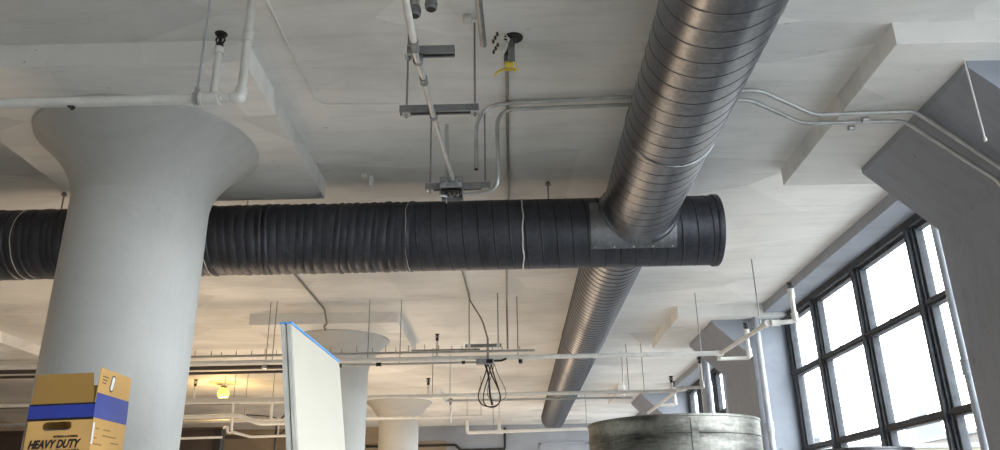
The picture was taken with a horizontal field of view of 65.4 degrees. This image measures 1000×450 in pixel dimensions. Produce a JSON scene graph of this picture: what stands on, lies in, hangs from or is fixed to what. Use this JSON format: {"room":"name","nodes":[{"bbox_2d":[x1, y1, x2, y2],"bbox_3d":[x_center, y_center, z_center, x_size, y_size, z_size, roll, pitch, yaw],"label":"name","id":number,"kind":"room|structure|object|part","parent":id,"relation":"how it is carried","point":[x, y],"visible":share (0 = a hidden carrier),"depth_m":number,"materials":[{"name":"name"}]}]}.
{"room":"industrial loft workspace","nodes":[
{"label":"industrial loft workspace","id":0,"kind":"room"},
{"bbox_2d":[0,421,24,430],"bbox_3d":[-12.977,2.373,7.047,0.200,4.200,31.600,-1,-21,1],"label":"wall","id":1,"kind":"structure","parent":0,"point":[16,428],"depth_m":20.15,"materials":[{"name":"brown paint"}]},
{"bbox_2d":[224,423,590,449],"bbox_3d":[-4.150,7.849,21.811,16.900,4.200,0.200,-1,-21,1],"label":"wall","id":2,"kind":"structure","parent":0,"point":[457,435],"depth_m":22.32,"materials":[{"name":"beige paint"}]},
{"bbox_2d":[418,441,446,449],"bbox_3d":[-2.225,6.466,22.173,1.400,0.580,0.040,-1,-21,1],"label":"trim","id":3,"kind":"structure","parent":2,"relation":"attached to","point":[419,442],"depth_m":22.20,"materials":[{"name":"brown paint"}]},
{"bbox_2d":[366,427,505,449],"bbox_3d":[-1.829,6.147,22.234,4.003,0.634,0.070,-1,-21,1],"label":"pipe","id":4,"kind":"object","parent":2,"relation":"attached to","point":[419,445],"visible":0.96,"depth_m":22.15,"materials":[{"name":"metal"}]},
{"bbox_2d":[539,441,587,449],"bbox_3d":[1.830,7.911,21.541,1.360,3.700,0.050,-1,-21,1],"label":"door","id":5,"kind":"structure","parent":2,"relation":"in","point":[572,445],"depth_m":22.16,"materials":[{"name":"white paint"}]},
{"bbox_2d":[0,0,999,429],"bbox_3d":[-4.514,0.126,7.850,17.200,0.300,31.800,-1,-21,1],"label":"ceiling","id":6,"kind":"structure","parent":0,"point":[346,51],"depth_m":5.88,"materials":[{"name":"paint"}]},
{"bbox_2d":[0,0,255,109],"bbox_3d":[-3.622,-0.848,4.008,4.708,0.645,0.076,-1,-21,1],"label":"pipe","id":7,"kind":"object","parent":6,"relation":"hanging from","point":[214,97],"visible":1,"depth_m":3.87,"materials":[{"name":"white metal"}]},
{"bbox_3d":[-1.522,-0.911,3.993,0.010,0.605,0.012,4,-21,-13],"label":"hanger rod","id":8,"kind":"part","parent":7,"relation":"part of","materials":[{"name":"grey metal"}]},
{"bbox_2d":[0,377,283,408],"bbox_3d":[-7.232,3.096,14.369,9.100,0.520,0.081,-1,-21,1],"label":"pipe","id":9,"kind":"object","parent":6,"relation":"hanging from","point":[195,380],"visible":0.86,"depth_m":14.29,"materials":[{"name":"metal"}]},
{"bbox_2d":[208,380,240,397],"bbox_3d":[-5.341,3.221,15.034,0.600,0.340,0.600,-1,-21,1],"label":"ceiling lamp","id":10,"kind":"object","parent":6,"relation":"attached to","point":[222,383],"visible":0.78,"depth_m":14.97,"materials":[{"name":"glass"}]},
{"bbox_3d":[-5.341,3.268,15.017,0.222,0.240,0.222,-1,-21,1],"label":"globe","id":11,"kind":"part","parent":10,"relation":"part of","materials":[{"name":"yellow glass"}]},
{"bbox_2d":[181,373,285,439],"bbox_3d":[-5.284,3.225,13.855,5.001,1.190,0.079,-1,-21,1],"label":"pipe","id":12,"kind":"object","parent":6,"relation":"hanging from","point":[232,415],"visible":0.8,"depth_m":13.72,"materials":[{"name":"white metal"}]},
{"bbox_2d":[0,300,475,378],"bbox_3d":[-5.669,1.448,9.604,10.765,0.884,0.121,-1,-21,1],"label":"conduit","id":13,"kind":"object","parent":6,"relation":"hanging from","point":[265,367],"visible":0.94,"depth_m":9.42,"materials":[{"name":"metal"}]},
{"bbox_3d":[-2.849,1.345,9.566,0.010,0.810,0.012,4,-21,-13],"label":"hanger rod","id":14,"kind":"part","parent":13,"relation":"part of","materials":[{"name":"grey metal"}]},
{"bbox_3d":[-1.220,1.306,9.550,0.010,0.800,0.012,4,-21,-13],"label":"hanger rod","id":15,"kind":"part","parent":13,"relation":"part of","materials":[{"name":"grey metal"}]},
{"bbox_2d":[0,376,482,426],"bbox_3d":[-5.643,3.355,14.738,10.625,0.793,0.076,-1,-21,1],"label":"pipe","id":16,"kind":"object","parent":6,"relation":"hanging from","point":[450,404],"visible":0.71,"depth_m":14.57,"materials":[{"name":"white metal"}]},
{"bbox_2d":[246,414,284,449],"bbox_3d":[-5.089,4.421,17.141,1.071,1.110,0.044,-1,-21,1],"label":"cable","id":17,"kind":"object","parent":6,"relation":"hanging from","point":[283,416],"visible":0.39,"depth_m":17.11,"materials":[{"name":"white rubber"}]},
{"bbox_2d":[225,433,365,438],"bbox_3d":[-7.657,4.670,18.165,9.100,0.744,0.089,-1,-21,1],"label":"pipe","id":18,"kind":"object","parent":6,"relation":"hanging from","point":[226,436],"visible":0.15,"depth_m":18.01,"materials":[{"name":"metal"}]},
{"bbox_2d":[293,274,327,330],"bbox_3d":[-2.268,0.802,9.050,0.101,0.174,3.004,0,-21,-2],"label":"conduit","id":19,"kind":"object","parent":6,"relation":"attached to","point":[295,275],"visible":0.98,"depth_m":9.48,"materials":[{"name":"grey metal"}]},
{"bbox_2d":[266,0,399,104],"bbox_3d":[-0.963,-1.209,4.078,0.561,0.012,2.326,-1,-21,1],"label":"cable","id":20,"kind":"object","parent":6,"relation":"attached to","point":[267,1],"visible":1,"depth_m":4.93,"materials":[{"name":"plastic"},{"name":"rubber"}]},
{"bbox_2d":[0,181,725,280],"bbox_3d":[-2.212,0.049,6.284,7.880,0.745,0.583,-1,-21,1],"label":"duct","id":21,"kind":"object","parent":6,"relation":"hanging from","point":[388,236],"visible":0.76,"depth_m":6.00,"materials":[{"name":"metal"}]},
{"bbox_3d":[-3.596,-0.184,6.399,0.044,0.184,0.044,-1,-21,1],"label":"hanger rod","id":22,"kind":"part","parent":21,"relation":"part of","materials":[{"name":"grey metal"}]},
{"bbox_3d":[0.393,-0.269,6.356,0.044,0.184,0.044,-1,-21,1],"label":"hanger rod","id":23,"kind":"part","parent":21,"relation":"part of","materials":[{"name":"grey metal"}]},
{"bbox_2d":[541,267,640,427],"bbox_3d":[1.136,2.261,12.335,0.562,0.562,12.800,-1,-21,1],"label":"duct","id":24,"kind":"object","parent":21,"relation":"attached to","point":[599,294],"visible":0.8,"depth_m":8.84,"materials":[{"name":"silver metal"}]},
{"bbox_3d":[1.022,-0.009,5.985,0.655,0.369,0.091,-1,-21,1],"label":"saddle plate","id":25,"kind":"part","parent":21,"relation":"part of","materials":[{"name":"silver metal"}]},
{"bbox_2d":[599,0,788,245],"bbox_3d":[1.023,-1.320,2.949,0.628,0.628,7.009,-1,-21,1],"label":"duct","id":26,"kind":"object","parent":21,"relation":"attached to","point":[699,57],"visible":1,"depth_m":4.12,"materials":[{"name":"silver metal"}]},
{"bbox_2d":[361,173,373,188],"bbox_3d":[-1.056,-0.350,6.195,0.090,0.100,0.090,-1,-21,1],"label":"bracket","id":27,"kind":"object","parent":6,"relation":"attached to","point":[364,176],"visible":1,"depth_m":6.18,"materials":[{"name":"white metal"}]},
{"bbox_2d":[0,259,798,369],"bbox_3d":[-4.245,1.106,8.858,14.574,0.823,1.716,-1,-21,1],"label":"pipe","id":28,"kind":"object","parent":6,"relation":"hanging from","point":[794,315],"visible":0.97,"depth_m":9.35,"materials":[{"name":"white metal"}]},
{"bbox_3d":[-2.760,1.301,9.531,0.010,0.755,0.012,4,-21,-13],"label":"hanger rod","id":29,"kind":"part","parent":28,"relation":"part of","materials":[{"name":"grey metal"}]},
{"bbox_3d":[-1.605,1.276,9.519,0.010,0.755,0.012,4,-21,-13],"label":"hanger rod","id":30,"kind":"part","parent":28,"relation":"part of","materials":[{"name":"grey metal"}]},
{"bbox_2d":[476,338,506,364],"bbox_3d":[-0.102,1.520,9.368,0.368,0.321,0.094,-1,-21,1],"label":"junction box","id":31,"kind":"object","parent":28,"relation":"attached to","point":[478,361],"visible":1,"depth_m":9.29,"materials":[{"name":"metal"}]},
{"bbox_2d":[478,363,505,407],"bbox_3d":[-0.096,1.899,9.216,0.337,0.532,0.056,-1,-21,1],"label":"cable","id":32,"kind":"object","parent":31,"relation":"hanging from","point":[487,366],"visible":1,"depth_m":9.21,"materials":[{"name":"black rubber"}]},
{"bbox_3d":[0.212,1.238,9.499,0.010,0.755,0.012,4,-21,-13],"label":"hanger rod","id":33,"kind":"part","parent":28,"relation":"part of","materials":[{"name":"grey metal"}]},
{"bbox_3d":[2.411,1.191,9.475,0.010,0.755,0.012,4,-21,-13],"label":"hanger rod","id":34,"kind":"part","parent":28,"relation":"part of","materials":[{"name":"grey metal"}]},
{"bbox_3d":[2.715,0.715,8.254,0.010,0.745,0.012,4,-21,-13],"label":"hanger rod","id":35,"kind":"part","parent":28,"relation":"part of","materials":[{"name":"grey metal"}]},
{"bbox_2d":[412,0,420,18],"bbox_3d":[-0.434,-1.151,3.978,0.066,0.202,0.066,-1,-21,1],"label":"pipe sleeve","id":36,"kind":"object","parent":6,"relation":"attached to","point":[416,9],"visible":0.7,"depth_m":3.94,"materials":[{"name":"metal"}]},
{"bbox_2d":[404,0,454,60],"bbox_3d":[-0.333,-1.042,3.731,0.232,0.585,0.044,-1,-21,1],"label":"channel","id":37,"kind":"object","parent":6,"relation":"hanging from","point":[430,51],"visible":0.84,"depth_m":3.63,"materials":[{"name":"metal"}]},
{"bbox_2d":[404,53,412,59],"bbox_3d":[-0.423,-0.781,3.634,0.044,0.019,0.044,-1,-21,1],"label":"washer","id":38,"kind":"object","parent":37,"relation":"in","point":[408,56],"depth_m":3.62,"materials":[{"name":"metal"}]},
{"bbox_2d":[401,0,454,180],"bbox_3d":[-0.377,-0.862,3.418,0.074,0.091,3.362,-1,-21,1],"label":"conduit","id":39,"kind":"object","parent":37,"relation":"attached to","point":[413,40],"visible":1,"depth_m":3.69,"materials":[{"name":"grey metal"}]},
{"bbox_2d":[425,0,437,12],"bbox_3d":[-0.347,-1.171,3.931,0.066,0.202,0.066,-1,-21,1],"label":"pipe sleeve","id":40,"kind":"object","parent":6,"relation":"attached to","point":[431,6],"visible":1,"depth_m":3.88,"materials":[{"name":"metal"}]},
{"bbox_2d":[399,22,478,118],"bbox_3d":[-0.327,-0.847,4.235,0.422,0.590,0.044,-1,-21,1],"label":"channel","id":41,"kind":"object","parent":6,"relation":"hanging from","point":[406,110],"visible":0.95,"depth_m":4.13,"materials":[{"name":"metal"}]},
{"bbox_2d":[402,112,410,117],"bbox_3d":[-0.498,-0.583,4.138,0.044,0.019,0.044,-1,-21,1],"label":"washer","id":42,"kind":"object","parent":41,"relation":"in","point":[405,114],"depth_m":4.13,"materials":[{"name":"metal"}]},
{"bbox_3d":[-0.502,-0.844,4.237,0.010,0.590,0.010,-10,-23,22],"label":"hanger rod","id":43,"kind":"part","parent":41,"relation":"part of","materials":[{"name":"grey metal"}]},
{"bbox_3d":[-0.138,-0.851,4.233,0.010,0.590,0.010,7,-22,-20],"label":"hanger rod","id":44,"kind":"part","parent":41,"relation":"part of","materials":[{"name":"grey metal"}]},
{"bbox_2d":[471,110,478,115],"bbox_3d":[-0.133,-0.590,4.134,0.044,0.019,0.044,-1,-21,1],"label":"washer","id":45,"kind":"object","parent":41,"relation":"in","point":[473,112],"depth_m":4.12,"materials":[{"name":"metal"}]},
{"bbox_2d":[185,343,704,413],"bbox_3d":[-1.375,2.727,13.261,8.966,0.806,2.964,-1,-21,1],"label":"pipe","id":46,"kind":"object","parent":6,"relation":"hanging from","point":[673,391],"visible":0.82,"depth_m":12.07,"materials":[{"name":"white metal"}]},
{"bbox_2d":[0,399,283,407],"bbox_3d":[-7.537,2.814,12.127,9.550,0.079,0.059,-1,-21,1],"label":"pipe","id":47,"kind":"object","parent":46,"relation":"attached to","point":[266,400],"visible":0.48,"depth_m":12.07,"materials":[{"name":"white metal"}]},
{"bbox_3d":[-1.060,2.307,12.247,0.010,0.755,0.012,4,-21,-13],"label":"hanger rod","id":48,"kind":"part","parent":46,"relation":"part of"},
{"bbox_3d":[1.996,2.236,12.198,0.010,0.755,0.012,4,-21,-13],"label":"hanger rod","id":49,"kind":"part","parent":46,"relation":"part of","materials":[{"name":"grey metal"}]},
{"bbox_3d":[2.229,2.224,12.177,0.010,0.755,0.012,4,-21,-13],"label":"hanger rod","id":50,"kind":"part","parent":46,"relation":"part of","materials":[{"name":"grey metal"}]},
{"bbox_2d":[411,293,501,350],"bbox_3d":[-0.527,1.176,9.369,1.081,0.708,0.136,-1,-21,1],"label":"channel","id":51,"kind":"object","parent":6,"relation":"hanging from","point":[469,345],"visible":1,"depth_m":9.29,"materials":[{"name":"metal"}]},
{"bbox_2d":[0,344,534,361],"bbox_3d":[-5.320,1.573,9.336,11.464,0.106,0.037,-1,-21,1],"label":"cable tray","id":52,"kind":"object","parent":51,"relation":"attached to","point":[519,349],"visible":0.7,"depth_m":9.27,"materials":[{"name":"metal"}]},
{"bbox_3d":[-0.651,1.494,9.310,0.820,0.015,0.023,-1,-21,1],"label":"rail","id":53,"kind":"part","parent":51,"relation":"part of","materials":[{"name":"metal"}]},
{"bbox_3d":[-0.370,1.149,9.345,0.014,0.680,0.012,-7,-22,15],"label":"hanger rod","id":54,"kind":"part","parent":51,"relation":"part of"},
{"bbox_3d":[-0.025,1.142,9.341,0.014,0.680,0.012,-7,-22,15],"label":"hanger rod","id":55,"kind":"part","parent":51,"relation":"part of","materials":[{"name":"grey metal"}]},
{"bbox_2d":[425,114,490,193],"bbox_3d":[-0.277,-0.487,5.167,0.425,0.600,0.044,-1,-21,1],"label":"channel","id":56,"kind":"object","parent":6,"relation":"hanging from","point":[430,187],"visible":0.8,"depth_m":5.06,"materials":[{"name":"metal"}]},
{"bbox_3d":[-0.460,-0.484,5.169,0.010,0.600,0.010,-10,-23,22],"label":"hanger rod","id":57,"kind":"part","parent":56,"relation":"part of","materials":[{"name":"grey metal"}]},
{"bbox_2d":[439,177,463,203],"bbox_3d":[-0.317,-0.210,5.050,0.154,0.170,0.123,-1,-21,1],"label":"junction box","id":58,"kind":"object","parent":56,"relation":"attached to","point":[446,195],"visible":1,"depth_m":5.01,"materials":[{"name":"metal"}]},
{"bbox_2d":[445,124,448,176],"bbox_3d":[-0.360,-0.472,5.260,0.028,0.482,0.068,3,-21,-10],"label":"conduit","id":59,"kind":"object","parent":58,"relation":"attached to","point":[446,125],"visible":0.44,"depth_m":5.29,"materials":[{"name":"metal"}]},
{"bbox_3d":[-0.100,-0.491,5.165,0.010,0.600,0.010,7,-22,-20],"label":"hanger rod","id":60,"kind":"part","parent":56,"relation":"part of","materials":[{"name":"grey metal"}]},
{"bbox_2d":[463,14,476,23],"bbox_3d":[-0.166,-1.134,4.277,0.075,0.030,0.060,-1,-21,1],"label":"anchor","id":61,"kind":"object","parent":6,"relation":"attached to","point":[467,18],"visible":1,"depth_m":4.26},
{"bbox_2d":[461,270,487,337],"bbox_3d":[-0.400,0.820,8.679,0.240,0.528,1.979,-4,-21,8],"label":"cable","id":62,"kind":"object","parent":6,"relation":"attached to","point":[461,270],"visible":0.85,"depth_m":9.46,"materials":[{"name":"grey plastic"}]},
{"bbox_2d":[475,0,486,47],"bbox_3d":[-0.116,-1.209,3.844,0.036,0.036,1.120,-2,-21,2],"label":"conduit","id":63,"kind":"object","parent":6,"relation":"attached to","point":[479,5],"visible":1,"depth_m":4.15,"materials":[{"name":"metal"}]},
{"bbox_2d":[492,32,522,76],"bbox_3d":[0.045,-1.004,4.503,0.179,0.123,0.422,-1,-21,1],"label":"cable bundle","id":64,"kind":"object","parent":6,"relation":"hanging from","point":[511,38],"visible":1,"depth_m":4.48,"materials":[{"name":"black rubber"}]},
{"bbox_2d":[505,71,509,348],"bbox_3d":[0.072,0.248,6.995,0.034,0.676,5.151,-1,-21,0],"label":"conduit","id":65,"kind":"object","parent":6,"relation":"attached to","point":[506,72],"visible":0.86,"depth_m":5.88,"materials":[{"name":"grey metal"}]},
{"bbox_2d":[465,400,587,433],"bbox_3d":[1.040,4.111,16.967,3.587,0.832,0.098,-1,-21,1],"label":"pipe","id":66,"kind":"object","parent":6,"relation":"hanging from","point":[499,431],"visible":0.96,"depth_m":16.82,"materials":[{"name":"white metal"}]},
{"bbox_2d":[446,351,632,422],"bbox_3d":[0.635,2.631,12.676,3.029,1.109,0.034,-1,-21,0],"label":"conduit","id":67,"kind":"object","parent":6,"relation":"attached to","point":[624,397],"visible":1,"depth_m":12.59,"materials":[{"name":"metal"}]},
{"bbox_2d":[463,98,999,196],"bbox_3d":[1.481,0.307,4.766,3.432,2.373,0.180,-1,-21,1],"label":"conduit","id":68,"kind":"object","parent":6,"relation":"attached to","point":[852,127],"visible":0.99,"depth_m":5.11,"materials":[{"name":"metal"}]},
{"bbox_2d":[474,88,999,170],"bbox_3d":[1.520,0.264,4.667,3.350,2.382,0.184,-1,-21,1],"label":"conduit","id":69,"kind":"object","parent":6,"relation":"attached to","point":[749,90],"visible":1,"depth_m":5.02,"materials":[{"name":"metal"}]},
{"bbox_2d":[635,194,914,415],"bbox_3d":[3.753,2.018,6.867,0.670,4.200,31.600,-1,-21,1],"label":"beam","id":70,"kind":"structure","parent":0,"point":[889,213],"depth_m":8.00,"materials":[{"name":"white paint"}]},
{"bbox_2d":[686,368,725,412],"bbox_3d":[3.894,4.064,13.351,0.155,3.190,4.740,-1,-21,1],"label":"window","id":71,"kind":"structure","parent":70,"relation":"in","point":[715,375],"depth_m":13.92,"materials":[{"name":"paint"}]},
{"bbox_2d":[722,375,728,412],"bbox_3d":[3.567,3.872,11.569,0.181,4.090,0.122,-1,-21,1],"label":"vertical pipe","id":72,"kind":"object","parent":70,"relation":"attached to","point":[723,377],"visible":0.02,"depth_m":12.03,"materials":[{"name":"grey metal"}]},
{"bbox_2d":[752,317,775,449],"bbox_3d":[3.422,3.095,9.523,0.174,4.090,0.109,-1,-21,1],"label":"vertical pipe","id":73,"kind":"object","parent":70,"relation":"attached to","point":[769,423],"visible":0.91,"depth_m":9.88,"materials":[{"name":"grey metal"}]},
{"bbox_2d":[782,213,972,449],"bbox_3d":[3.784,1.852,7.544,0.155,3.190,4.750,-1,-21,1],"label":"window","id":74,"kind":"structure","parent":70,"relation":"in","point":[910,232],"depth_m":7.70,"materials":[{"name":"paint"}]},
{"bbox_2d":[929,223,988,449],"bbox_3d":[3.626,1.651,5.745,0.165,4.090,0.090,-1,-21,1],"label":"vertical pipe","id":75,"kind":"object","parent":70,"relation":"attached to","point":[966,371],"visible":0.58,"depth_m":6.01,"materials":[{"name":"grey metal"}]},
{"bbox_3d":[-4.443,4.284,6.265,17.200,0.200,31.800,-1,-21,1],"label":"floor","id":76,"kind":"structure","parent":0,"visible":0},
{"bbox_2d":[0,332,40,362],"bbox_3d":[-7.931,3.648,10.618,1.950,4.200,2.000,-1,-21,1],"label":"concrete column","id":77,"kind":"structure","parent":76,"relation":"on","point":[11,347],"depth_m":11.46,"materials":[{"name":"white concrete"}]},
{"bbox_2d":[0,427,225,449],"bbox_3d":[-8.795,5.266,13.518,7.700,3.270,0.200,-1,-21,1],"label":"wall","id":78,"kind":"structure","parent":76,"relation":"on","point":[9,440],"depth_m":13.96,"materials":[{"name":"black paint"}]},
{"bbox_3d":[-8.821,3.761,14.092,7.700,0.050,0.180,-1,-21,1],"label":"rail","id":79,"kind":"part","parent":78,"relation":"part of","materials":[{"name":"white metal"}]},
{"bbox_3d":[-5.016,5.209,13.469,0.120,3.220,0.200,-1,-21,1],"label":"post","id":80,"kind":"part","parent":78,"relation":"part of","materials":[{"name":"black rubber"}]},
{"bbox_2d":[0,40,325,449],"bbox_3d":[-2.373,1.279,4.652,1.950,4.200,2.000,-1,-21,1],"label":"concrete column","id":81,"kind":"structure","parent":76,"relation":"on","point":[143,183],"depth_m":4.75,"materials":[{"name":"white concrete"}]},
{"bbox_3d":[-2.406,-0.616,5.374,1.950,0.145,2.000,-1,-21,1],"label":"drop panel","id":82,"kind":"part","parent":81,"relation":"part of","materials":[{"name":"paint"}]},
{"bbox_2d":[280,322,292,449],"bbox_3d":[-0.768,1.718,3.407,0.360,2.446,0.858,-1,-21,1],"label":"board","id":83,"kind":"object","parent":76,"relation":"on","point":[284,342],"visible":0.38,"depth_m":3.35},
{"bbox_2d":[286,321,344,449],"bbox_3d":[-0.740,1.726,3.429,0.361,2.445,0.910,-1,-21,1],"label":"board","id":84,"kind":"object","parent":76,"relation":"on","point":[314,372],"visible":1,"depth_m":3.64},
{"bbox_2d":[249,311,415,449],"bbox_3d":[-2.265,3.474,10.417,1.950,4.200,2.000,-1,-21,1],"label":"concrete column","id":85,"kind":"structure","parent":76,"relation":"on","point":[346,331],"depth_m":10.53,"materials":[{"name":"white concrete"}]},
{"bbox_3d":[-2.297,1.580,11.139,1.950,0.145,2.000,-1,-21,1],"label":"drop panel","id":86,"kind":"part","parent":85,"relation":"part of","materials":[{"name":"paint"}]},
{"bbox_2d":[367,387,447,449],"bbox_3d":[-2.156,5.680,16.210,1.950,4.200,2.000,-1,-21,1],"label":"concrete column","id":87,"kind":"structure","parent":76,"relation":"on","point":[394,434],"depth_m":16.37,"materials":[{"name":"white concrete"}]},
{"bbox_3d":[-2.188,3.786,16.933,1.950,0.145,2.000,-1,-21,1],"label":"drop panel","id":88,"kind":"part","parent":87,"relation":"part of","materials":[{"name":"paint"}]},
{"bbox_2d":[608,383,696,414],"bbox_3d":[3.358,5.561,16.146,1.750,4.200,1.950,-1,-21,1],"label":"wall column","id":89,"kind":"structure","parent":76,"relation":"on","point":[643,402],"depth_m":16.08,"materials":[{"name":"white paint"}]},
{"bbox_3d":[3.325,3.667,16.869,1.750,0.145,1.950,-1,-21,1],"label":"drop panel","id":90,"kind":"part","parent":89,"relation":"part of","materials":[{"name":"paint"}]},
{"bbox_2d":[587,413,762,449],"bbox_3d":[0.947,2.046,3.836,0.914,2.078,0.915,-1,-21,1],"label":"tank","id":91,"kind":"object","parent":76,"relation":"on","point":[676,431],"visible":1,"depth_m":3.80,"materials":[{"name":"silver metal"}]},
{"bbox_2d":[697,356,714,412],"bbox_3d":[3.178,3.757,11.405,0.232,4.200,0.223,-1,-21,1],"label":"vertical pipe","id":92,"kind":"object","parent":76,"relation":"on","point":[707,396],"visible":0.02,"depth_m":11.81,"materials":[{"name":"grey metal"}]},
{"bbox_2d":[652,304,814,449],"bbox_3d":[3.249,3.362,10.372,1.750,4.200,2.010,-1,-21,1],"label":"wall column","id":93,"kind":"structure","parent":76,"relation":"on","point":[720,326],"depth_m":10.22,"materials":[{"name":"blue paint"}]},
{"bbox_3d":[3.216,1.468,11.094,1.750,0.145,2.010,-1,-21,1],"label":"drop panel","id":94,"kind":"part","parent":93,"relation":"part of","materials":[{"name":"paint"}]},
{"bbox_2d":[823,446,914,449],"bbox_3d":[2.166,2.278,4.335,0.630,1.962,0.631,-1,-21,1],"label":"duct section","id":95,"kind":"object","parent":76,"relation":"on","point":[876,447],"visible":1,"depth_m":4.41,"materials":[{"name":"silver metal"}]},
{"bbox_2d":[781,20,999,449],"bbox_3d":[3.139,1.147,4.555,1.750,4.200,1.960,-1,-21,1],"label":"wall column","id":96,"kind":"structure","parent":76,"relation":"on","point":[916,66],"depth_m":5.13,"materials":[{"name":"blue paint"}]},
{"bbox_3d":[3.107,-0.747,5.277,1.750,0.145,1.960,-1,-21,1],"label":"drop panel","id":97,"kind":"part","parent":96,"relation":"part of","materials":[{"name":"paint"}]},
{"bbox_2d":[963,60,986,141],"bbox_3d":[2.693,-0.710,4.415,0.017,0.525,0.017,-10,-23,22],"label":"rod","id":98,"kind":"object","parent":96,"relation":"hanging from","point":[964,61],"visible":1,"depth_m":4.40,"materials":[{"name":"white metal"}]},
{"bbox_3d":[-1.935,1.989,3.110,0.820,1.760,0.500,-1,-21,1],"label":"rack","id":99,"kind":"object","parent":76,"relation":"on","visible":0},
{"bbox_2d":[22,367,130,449],"bbox_3d":[-1.892,0.920,3.484,0.288,0.503,0.303,-2,-21,0],"label":"carton","id":100,"kind":"object","parent":99,"relation":"on","point":[66,411],"visible":1,"depth_m":3.40,"materials":[{"name":"brown cardboard"}]},
{"label":"outside","id":101,"kind":"structure","parent":0,"visible":0},
{"bbox_3d":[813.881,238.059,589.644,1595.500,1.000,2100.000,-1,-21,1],"label":"ground","id":102,"kind":"structure","parent":101,"visible":0},
{"bbox_2d":[814,436,821,442],"bbox_3d":[37.619,46.839,103.459,11.400,34.950,12.400,-1,-21,1],"label":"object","id":103,"kind":"structure","parent":102,"relation":"on","point":[816,438],"depth_m":103.78,"materials":[{"name":"white"}]},
{"bbox_2d":[821,442,980,449],"bbox_3d":[33.651,33.897,62.443,16.900,30.050,18.400,-1,-21,1],"label":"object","id":104,"kind":"structure","parent":102,"relation":"on","point":[975,445],"depth_m":59.19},
{"bbox_2d":[902,384,945,442],"bbox_3d":[472.731,273.084,850.132,40.000,200.000,40.300,-1,-21,1],"label":"skyscraper","id":105,"kind":"structure","parent":102,"relation":"on","point":[934,429],"depth_m":856.11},
{"bbox_2d":[901,429,978,443],"bbox_3d":[52.787,35.668,71.040,17.900,32.250,20.400,-1,-21,1],"label":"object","id":106,"kind":"structure","parent":102,"relation":"on","point":[973,436],"depth_m":77.01,"materials":[{"name":"brick"}]}
]}

